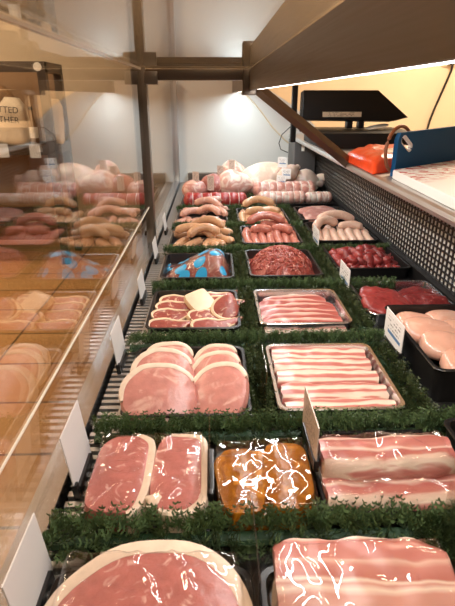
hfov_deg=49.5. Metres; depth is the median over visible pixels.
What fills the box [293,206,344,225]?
tray
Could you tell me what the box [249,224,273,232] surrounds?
sausage
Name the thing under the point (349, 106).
weighing scale
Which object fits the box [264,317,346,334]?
bacon rasher
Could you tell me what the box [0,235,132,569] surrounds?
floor
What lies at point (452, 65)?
power cable
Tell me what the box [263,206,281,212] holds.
sausage
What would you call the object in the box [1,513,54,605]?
ticket
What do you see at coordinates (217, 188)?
joint
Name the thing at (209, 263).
pack
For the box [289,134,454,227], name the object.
countertop
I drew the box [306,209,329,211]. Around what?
slice
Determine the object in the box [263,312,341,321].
bacon rasher
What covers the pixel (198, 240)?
sausage
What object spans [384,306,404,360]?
ticket
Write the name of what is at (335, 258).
cube
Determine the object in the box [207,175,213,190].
ticket
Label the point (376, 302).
steak
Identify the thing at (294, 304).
bacon rasher
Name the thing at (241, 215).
sausage
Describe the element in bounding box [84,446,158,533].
tray
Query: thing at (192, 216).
tray
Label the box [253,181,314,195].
rolled pork
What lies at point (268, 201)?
sausage
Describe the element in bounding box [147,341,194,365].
pork chop
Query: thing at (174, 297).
lamb chop
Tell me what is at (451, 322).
chicken breast
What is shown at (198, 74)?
display counter
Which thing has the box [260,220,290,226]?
sausage
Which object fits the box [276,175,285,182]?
ticket
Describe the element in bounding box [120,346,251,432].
tray
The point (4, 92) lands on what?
sack
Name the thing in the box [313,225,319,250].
ticket
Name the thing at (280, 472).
pack
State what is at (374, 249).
cube
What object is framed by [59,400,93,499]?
ticket
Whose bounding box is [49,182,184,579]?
grille
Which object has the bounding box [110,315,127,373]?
ticket
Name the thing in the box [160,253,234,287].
tray
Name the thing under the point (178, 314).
lamb chop
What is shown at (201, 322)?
lamb chop
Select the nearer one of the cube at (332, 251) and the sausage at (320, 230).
the cube at (332, 251)
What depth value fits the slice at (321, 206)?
2.00 m
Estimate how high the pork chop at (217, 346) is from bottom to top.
0.046 m
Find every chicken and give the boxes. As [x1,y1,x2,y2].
[242,162,299,192]
[294,169,325,190]
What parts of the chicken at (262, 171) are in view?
leg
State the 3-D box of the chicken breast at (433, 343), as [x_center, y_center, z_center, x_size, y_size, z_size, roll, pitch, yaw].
[0.399,0.080,0.848,0.133,0.042,0.076,13,26,27]
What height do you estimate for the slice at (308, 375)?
0.022 m
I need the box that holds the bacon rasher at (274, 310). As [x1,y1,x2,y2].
[261,307,338,319]
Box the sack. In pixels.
[0,86,14,143]
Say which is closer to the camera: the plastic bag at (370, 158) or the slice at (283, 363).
the slice at (283, 363)
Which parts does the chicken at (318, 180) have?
leg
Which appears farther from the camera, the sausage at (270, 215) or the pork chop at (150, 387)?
the sausage at (270, 215)
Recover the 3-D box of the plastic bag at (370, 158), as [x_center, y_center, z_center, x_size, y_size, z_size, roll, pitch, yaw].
[0.489,-0.453,1.502,0.230,0.052,0.471,-1,23,-2]
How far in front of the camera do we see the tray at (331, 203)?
2.08 m
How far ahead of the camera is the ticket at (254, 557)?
0.44 m
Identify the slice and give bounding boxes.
[271,347,365,363]
[273,357,371,375]
[276,368,378,388]
[280,382,388,403]
[284,398,395,417]
[298,207,330,213]
[303,210,324,215]
[304,205,335,209]
[304,213,338,221]
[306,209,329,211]
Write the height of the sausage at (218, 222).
0.046 m
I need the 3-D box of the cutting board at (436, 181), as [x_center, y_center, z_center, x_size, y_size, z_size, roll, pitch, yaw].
[0.630,-0.319,1.220,0.468,0.022,0.739,-1,23,-2]
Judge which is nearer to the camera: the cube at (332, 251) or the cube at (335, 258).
the cube at (335, 258)
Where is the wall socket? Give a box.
[442,63,454,66]
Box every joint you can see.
[182,180,207,194]
[183,192,246,204]
[201,174,221,192]
[219,169,253,193]
[222,160,244,172]
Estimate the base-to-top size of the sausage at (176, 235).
0.035 m
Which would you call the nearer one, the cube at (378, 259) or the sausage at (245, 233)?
the cube at (378, 259)
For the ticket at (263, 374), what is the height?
0.060 m
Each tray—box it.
[46,566,253,605]
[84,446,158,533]
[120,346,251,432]
[145,290,240,341]
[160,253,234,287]
[169,229,230,252]
[176,209,227,227]
[215,451,318,529]
[236,208,289,225]
[240,225,302,247]
[245,249,322,285]
[253,289,352,335]
[259,189,334,208]
[260,566,274,605]
[265,343,405,424]
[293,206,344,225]
[305,222,377,247]
[314,429,452,525]
[322,244,410,278]
[349,280,452,325]
[384,304,454,401]
[444,418,454,450]
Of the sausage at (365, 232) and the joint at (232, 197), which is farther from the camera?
the joint at (232, 197)
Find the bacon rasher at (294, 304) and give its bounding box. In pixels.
[260,302,335,312]
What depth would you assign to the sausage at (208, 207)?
1.82 m
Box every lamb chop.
[149,317,190,335]
[151,308,188,319]
[155,300,186,309]
[159,294,183,301]
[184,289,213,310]
[186,305,238,320]
[190,316,242,338]
[208,290,237,295]
[210,294,238,318]
[211,295,244,307]
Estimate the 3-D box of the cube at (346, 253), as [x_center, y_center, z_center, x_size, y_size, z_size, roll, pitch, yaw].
[0.333,-0.128,1.384,0.032,0.042,0.032,-18,29,-37]
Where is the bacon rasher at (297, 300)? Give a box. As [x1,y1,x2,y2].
[259,298,332,312]
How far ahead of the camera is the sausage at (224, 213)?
1.81 m
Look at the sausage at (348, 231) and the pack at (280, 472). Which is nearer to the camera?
the pack at (280, 472)
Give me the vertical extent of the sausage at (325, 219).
0.041 m
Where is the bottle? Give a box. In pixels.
[28,107,39,143]
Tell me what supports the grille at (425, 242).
attached to the display counter at (198, 74)
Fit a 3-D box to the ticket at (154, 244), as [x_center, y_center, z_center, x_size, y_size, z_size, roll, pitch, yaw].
[-0.209,-0.156,1.446,0.012,0.064,0.079,-1,23,-2]
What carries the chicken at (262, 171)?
on the tray at (331, 203)
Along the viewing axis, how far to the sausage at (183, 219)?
1.80 m
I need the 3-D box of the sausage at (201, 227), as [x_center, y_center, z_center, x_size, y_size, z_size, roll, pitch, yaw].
[-0.075,-0.228,1.540,0.113,0.043,0.035,-3,23,-7]
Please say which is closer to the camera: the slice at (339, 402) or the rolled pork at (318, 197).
the slice at (339, 402)
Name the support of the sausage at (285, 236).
on the tray at (241, 227)
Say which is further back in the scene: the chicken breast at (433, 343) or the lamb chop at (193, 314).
the lamb chop at (193, 314)
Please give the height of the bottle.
0.275 m
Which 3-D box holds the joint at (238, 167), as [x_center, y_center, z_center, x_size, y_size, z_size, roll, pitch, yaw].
[0.030,-0.606,2.350,0.140,0.150,0.121,-9,24,-20]
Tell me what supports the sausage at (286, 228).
on the sausage at (285, 236)
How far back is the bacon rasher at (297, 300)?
1.11 m
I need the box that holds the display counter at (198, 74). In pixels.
[0,0,454,605]
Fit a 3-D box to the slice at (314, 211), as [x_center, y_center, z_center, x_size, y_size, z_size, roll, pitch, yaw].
[0.366,-0.338,1.893,0.158,0.028,0.058,-5,23,-11]
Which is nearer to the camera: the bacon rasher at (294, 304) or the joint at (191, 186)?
the bacon rasher at (294, 304)
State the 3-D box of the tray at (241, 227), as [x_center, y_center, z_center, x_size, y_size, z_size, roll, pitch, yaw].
[0.139,-0.214,1.629,0.190,0.032,0.220,-1,23,-2]
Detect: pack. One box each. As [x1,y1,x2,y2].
[45,540,252,605]
[80,432,209,533]
[166,248,229,276]
[214,437,321,530]
[261,536,454,605]
[318,431,454,481]
[321,473,454,510]
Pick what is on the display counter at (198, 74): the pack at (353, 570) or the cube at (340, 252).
the pack at (353, 570)
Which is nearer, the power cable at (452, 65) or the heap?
the heap
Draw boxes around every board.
[390,126,454,175]
[392,160,454,209]
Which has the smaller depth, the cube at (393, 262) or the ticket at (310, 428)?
the ticket at (310, 428)
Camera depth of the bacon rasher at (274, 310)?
1.06 m
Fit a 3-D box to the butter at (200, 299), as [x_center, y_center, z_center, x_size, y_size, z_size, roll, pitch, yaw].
[-0.059,0.000,1.048,0.058,0.048,0.057,-17,28,-35]
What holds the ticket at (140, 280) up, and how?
on the display counter at (198, 74)
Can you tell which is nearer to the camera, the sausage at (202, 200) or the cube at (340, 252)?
the cube at (340, 252)
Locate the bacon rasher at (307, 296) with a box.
[262,294,325,301]
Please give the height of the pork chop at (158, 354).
0.056 m
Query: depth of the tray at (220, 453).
0.58 m
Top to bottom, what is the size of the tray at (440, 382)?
0.062 m
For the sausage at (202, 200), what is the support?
on the sausage at (224, 213)
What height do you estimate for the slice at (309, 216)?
0.028 m
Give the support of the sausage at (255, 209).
on the sausage
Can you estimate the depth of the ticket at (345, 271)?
1.19 m
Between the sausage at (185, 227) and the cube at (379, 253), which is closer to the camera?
the cube at (379, 253)
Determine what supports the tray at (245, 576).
on the display counter at (198, 74)
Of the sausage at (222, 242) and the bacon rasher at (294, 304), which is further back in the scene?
the sausage at (222, 242)
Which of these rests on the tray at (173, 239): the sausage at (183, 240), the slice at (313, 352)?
the sausage at (183, 240)
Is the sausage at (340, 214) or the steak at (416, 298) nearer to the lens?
the steak at (416, 298)
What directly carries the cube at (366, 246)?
on the cube
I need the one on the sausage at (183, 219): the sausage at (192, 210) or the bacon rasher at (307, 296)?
the sausage at (192, 210)
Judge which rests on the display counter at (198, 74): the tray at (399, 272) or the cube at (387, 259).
the tray at (399, 272)
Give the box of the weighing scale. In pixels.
[290,85,407,148]
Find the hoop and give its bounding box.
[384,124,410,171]
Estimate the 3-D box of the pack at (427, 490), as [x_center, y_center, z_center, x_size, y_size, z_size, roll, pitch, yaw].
[0.193,0.212,0.572,0.167,0.030,0.064,-1,23,-2]
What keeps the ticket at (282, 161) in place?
attached to the chicken at (262, 171)
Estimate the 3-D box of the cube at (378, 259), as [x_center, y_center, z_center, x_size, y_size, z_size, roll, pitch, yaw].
[0.407,-0.115,1.351,0.036,0.037,0.032,1,23,2]
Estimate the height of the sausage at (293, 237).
0.043 m
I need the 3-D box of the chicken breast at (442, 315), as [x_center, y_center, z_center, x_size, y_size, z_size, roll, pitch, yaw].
[0.443,0.036,0.969,0.111,0.042,0.074,-7,24,-17]
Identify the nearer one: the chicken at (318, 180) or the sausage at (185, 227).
the sausage at (185, 227)
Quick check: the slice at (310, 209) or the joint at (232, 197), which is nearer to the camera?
the slice at (310, 209)
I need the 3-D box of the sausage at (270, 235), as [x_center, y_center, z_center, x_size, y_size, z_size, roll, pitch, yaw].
[0.139,-0.205,1.581,0.028,0.044,0.104,0,23,0]
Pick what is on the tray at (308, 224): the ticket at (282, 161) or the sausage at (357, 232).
the sausage at (357, 232)
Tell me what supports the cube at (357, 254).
on the cube
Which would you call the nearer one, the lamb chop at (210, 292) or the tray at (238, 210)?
the lamb chop at (210, 292)
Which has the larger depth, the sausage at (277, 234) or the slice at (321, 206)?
the slice at (321, 206)
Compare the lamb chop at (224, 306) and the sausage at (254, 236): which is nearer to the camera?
the lamb chop at (224, 306)
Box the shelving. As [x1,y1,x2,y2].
[0,61,82,263]
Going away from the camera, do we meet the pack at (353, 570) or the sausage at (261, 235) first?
the pack at (353, 570)
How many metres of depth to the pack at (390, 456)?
0.57 m
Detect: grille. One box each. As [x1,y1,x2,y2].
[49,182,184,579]
[314,153,454,296]
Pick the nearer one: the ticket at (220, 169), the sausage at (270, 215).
the sausage at (270, 215)
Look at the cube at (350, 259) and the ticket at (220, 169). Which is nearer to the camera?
the cube at (350, 259)
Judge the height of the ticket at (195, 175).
0.062 m
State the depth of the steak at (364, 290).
1.14 m
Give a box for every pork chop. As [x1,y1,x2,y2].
[118,363,196,426]
[130,347,194,377]
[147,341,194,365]
[192,350,241,375]
[194,343,239,361]
[194,361,248,419]
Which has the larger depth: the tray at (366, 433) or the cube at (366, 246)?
the cube at (366, 246)
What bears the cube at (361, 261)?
on the cube
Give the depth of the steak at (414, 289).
1.15 m
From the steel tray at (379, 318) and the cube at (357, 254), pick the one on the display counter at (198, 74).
the steel tray at (379, 318)
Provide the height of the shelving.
1.530 m
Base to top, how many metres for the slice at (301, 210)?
0.030 m
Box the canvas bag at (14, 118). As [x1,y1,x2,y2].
[0,97,30,145]
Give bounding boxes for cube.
[329,250,337,254]
[333,256,344,261]
[337,248,350,256]
[342,250,350,259]
[346,254,357,264]
[350,248,359,253]
[352,251,362,257]
[355,257,366,265]
[363,244,371,249]
[363,253,373,266]
[372,247,384,253]
[373,254,383,266]
[376,251,389,257]
[383,256,390,264]
[391,259,397,264]
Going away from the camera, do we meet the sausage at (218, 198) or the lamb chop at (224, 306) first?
the lamb chop at (224, 306)
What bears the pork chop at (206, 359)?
on the tray at (240, 351)
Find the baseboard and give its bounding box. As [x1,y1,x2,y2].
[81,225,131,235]
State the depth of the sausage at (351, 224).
1.63 m
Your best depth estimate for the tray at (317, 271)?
1.29 m
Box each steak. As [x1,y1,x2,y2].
[359,286,396,297]
[361,291,410,312]
[398,286,435,295]
[404,293,449,303]
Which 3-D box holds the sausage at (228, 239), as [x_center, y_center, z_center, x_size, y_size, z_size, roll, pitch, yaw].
[-0.012,-0.203,1.560,0.034,0.037,0.132,-9,24,-20]
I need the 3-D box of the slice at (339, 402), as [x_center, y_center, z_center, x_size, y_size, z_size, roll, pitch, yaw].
[0.168,0.159,0.739,0.168,0.022,0.046,-1,23,-2]
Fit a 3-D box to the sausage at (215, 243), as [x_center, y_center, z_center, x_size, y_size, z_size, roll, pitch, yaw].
[-0.047,-0.189,1.545,0.033,0.028,0.113,-6,23,-10]
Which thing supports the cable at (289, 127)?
hanging from the display counter at (198, 74)
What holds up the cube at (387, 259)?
on the cube
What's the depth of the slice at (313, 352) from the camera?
0.88 m
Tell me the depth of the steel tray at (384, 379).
0.80 m
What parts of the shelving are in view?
rail, rail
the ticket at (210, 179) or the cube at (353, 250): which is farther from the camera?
the ticket at (210, 179)
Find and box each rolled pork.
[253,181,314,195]
[258,191,304,203]
[305,191,331,203]
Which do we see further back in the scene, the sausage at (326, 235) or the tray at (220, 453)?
the sausage at (326, 235)
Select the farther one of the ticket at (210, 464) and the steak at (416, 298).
the steak at (416, 298)
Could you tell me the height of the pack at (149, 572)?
0.051 m
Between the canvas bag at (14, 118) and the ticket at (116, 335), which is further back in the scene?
the canvas bag at (14, 118)
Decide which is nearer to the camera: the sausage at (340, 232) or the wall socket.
the sausage at (340, 232)
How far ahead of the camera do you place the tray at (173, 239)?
1.61 m
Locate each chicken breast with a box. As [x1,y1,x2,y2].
[395,311,431,323]
[403,316,454,344]
[418,330,454,360]
[425,310,454,320]
[439,349,454,368]
[444,319,454,328]
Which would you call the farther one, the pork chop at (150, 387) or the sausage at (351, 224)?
the sausage at (351, 224)
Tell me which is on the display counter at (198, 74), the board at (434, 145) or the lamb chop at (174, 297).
the board at (434, 145)
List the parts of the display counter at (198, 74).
glass, frame post, glass, glass, post, parsley strip, parsley strip, parsley strip, parsley strip, parsley strip, panel, parsley strip, parsley strip, parsley strip, parsley strip, parsley strip, parsley strip, parsley strip, parsley strip, parsley strip, parsley strip, parsley strip, parsley strip, panel, parsley strip, parsley strip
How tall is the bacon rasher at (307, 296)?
0.020 m
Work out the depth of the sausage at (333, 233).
1.60 m
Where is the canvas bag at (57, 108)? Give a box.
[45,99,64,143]
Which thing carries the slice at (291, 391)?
on the steel tray at (384, 379)
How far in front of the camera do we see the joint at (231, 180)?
2.15 m
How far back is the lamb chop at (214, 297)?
1.09 m
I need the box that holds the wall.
[0,21,454,225]
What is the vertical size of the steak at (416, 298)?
0.039 m
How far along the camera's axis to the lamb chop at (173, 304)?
1.07 m
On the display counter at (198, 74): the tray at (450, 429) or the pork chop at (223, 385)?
the tray at (450, 429)
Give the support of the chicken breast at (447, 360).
in the tray at (440, 382)
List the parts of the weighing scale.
lid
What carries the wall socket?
attached to the wall
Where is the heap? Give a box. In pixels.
[248,245,313,274]
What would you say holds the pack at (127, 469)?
on the tray at (156, 446)
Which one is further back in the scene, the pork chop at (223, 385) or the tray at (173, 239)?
the tray at (173, 239)
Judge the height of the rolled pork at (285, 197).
0.056 m
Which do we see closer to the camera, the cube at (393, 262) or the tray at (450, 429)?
the tray at (450, 429)
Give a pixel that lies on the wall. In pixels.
(93, 83)
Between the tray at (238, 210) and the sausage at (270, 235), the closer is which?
the sausage at (270, 235)
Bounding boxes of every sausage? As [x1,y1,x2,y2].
[173,223,215,237]
[173,236,190,245]
[174,216,187,222]
[174,231,202,238]
[180,207,198,216]
[184,237,203,252]
[186,223,221,237]
[191,216,226,227]
[194,197,222,207]
[195,204,220,215]
[202,238,209,247]
[204,196,222,203]
[210,206,227,216]
[210,238,218,245]
[211,235,225,244]
[216,234,234,243]
[218,227,232,235]
[238,212,245,220]
[241,196,275,206]
[242,230,252,242]
[245,206,263,214]
[245,211,286,224]
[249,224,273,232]
[250,232,259,242]
[258,232,266,241]
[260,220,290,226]
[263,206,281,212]
[266,230,274,241]
[272,224,293,233]
[273,230,283,241]
[281,232,290,241]
[289,230,299,241]
[312,215,337,229]
[316,210,353,220]
[319,229,323,239]
[322,227,331,239]
[329,228,340,239]
[336,221,364,229]
[336,229,349,239]
[344,227,357,239]
[353,229,365,239]
[361,229,373,239]
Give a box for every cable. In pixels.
[279,127,300,152]
[426,64,453,128]
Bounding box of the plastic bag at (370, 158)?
[348,144,407,173]
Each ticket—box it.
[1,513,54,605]
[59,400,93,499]
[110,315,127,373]
[137,269,147,305]
[152,237,159,263]
[162,212,167,234]
[192,171,198,181]
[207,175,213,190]
[207,437,213,502]
[217,165,223,174]
[229,160,234,169]
[250,497,260,605]
[260,345,267,401]
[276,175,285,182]
[278,157,286,167]
[282,168,290,178]
[302,386,319,471]
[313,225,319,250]
[339,259,350,287]
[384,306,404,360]
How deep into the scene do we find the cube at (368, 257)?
1.34 m
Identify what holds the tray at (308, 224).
on the display counter at (198, 74)
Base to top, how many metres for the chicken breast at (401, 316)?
0.040 m
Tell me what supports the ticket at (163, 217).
on the display counter at (198, 74)
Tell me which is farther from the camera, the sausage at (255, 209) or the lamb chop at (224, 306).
the sausage at (255, 209)
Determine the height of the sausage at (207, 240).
0.032 m
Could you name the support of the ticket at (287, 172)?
attached to the rolled pork at (305, 186)
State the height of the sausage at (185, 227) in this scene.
0.047 m
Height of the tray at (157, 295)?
0.034 m
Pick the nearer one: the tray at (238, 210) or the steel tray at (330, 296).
the steel tray at (330, 296)
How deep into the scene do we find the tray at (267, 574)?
0.48 m
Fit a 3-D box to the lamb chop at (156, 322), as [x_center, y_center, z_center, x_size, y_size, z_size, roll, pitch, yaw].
[-0.117,0.052,0.984,0.090,0.030,0.052,1,23,4]
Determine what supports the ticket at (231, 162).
attached to the joint at (231, 180)
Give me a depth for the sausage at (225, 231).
1.63 m
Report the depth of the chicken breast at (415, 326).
0.89 m

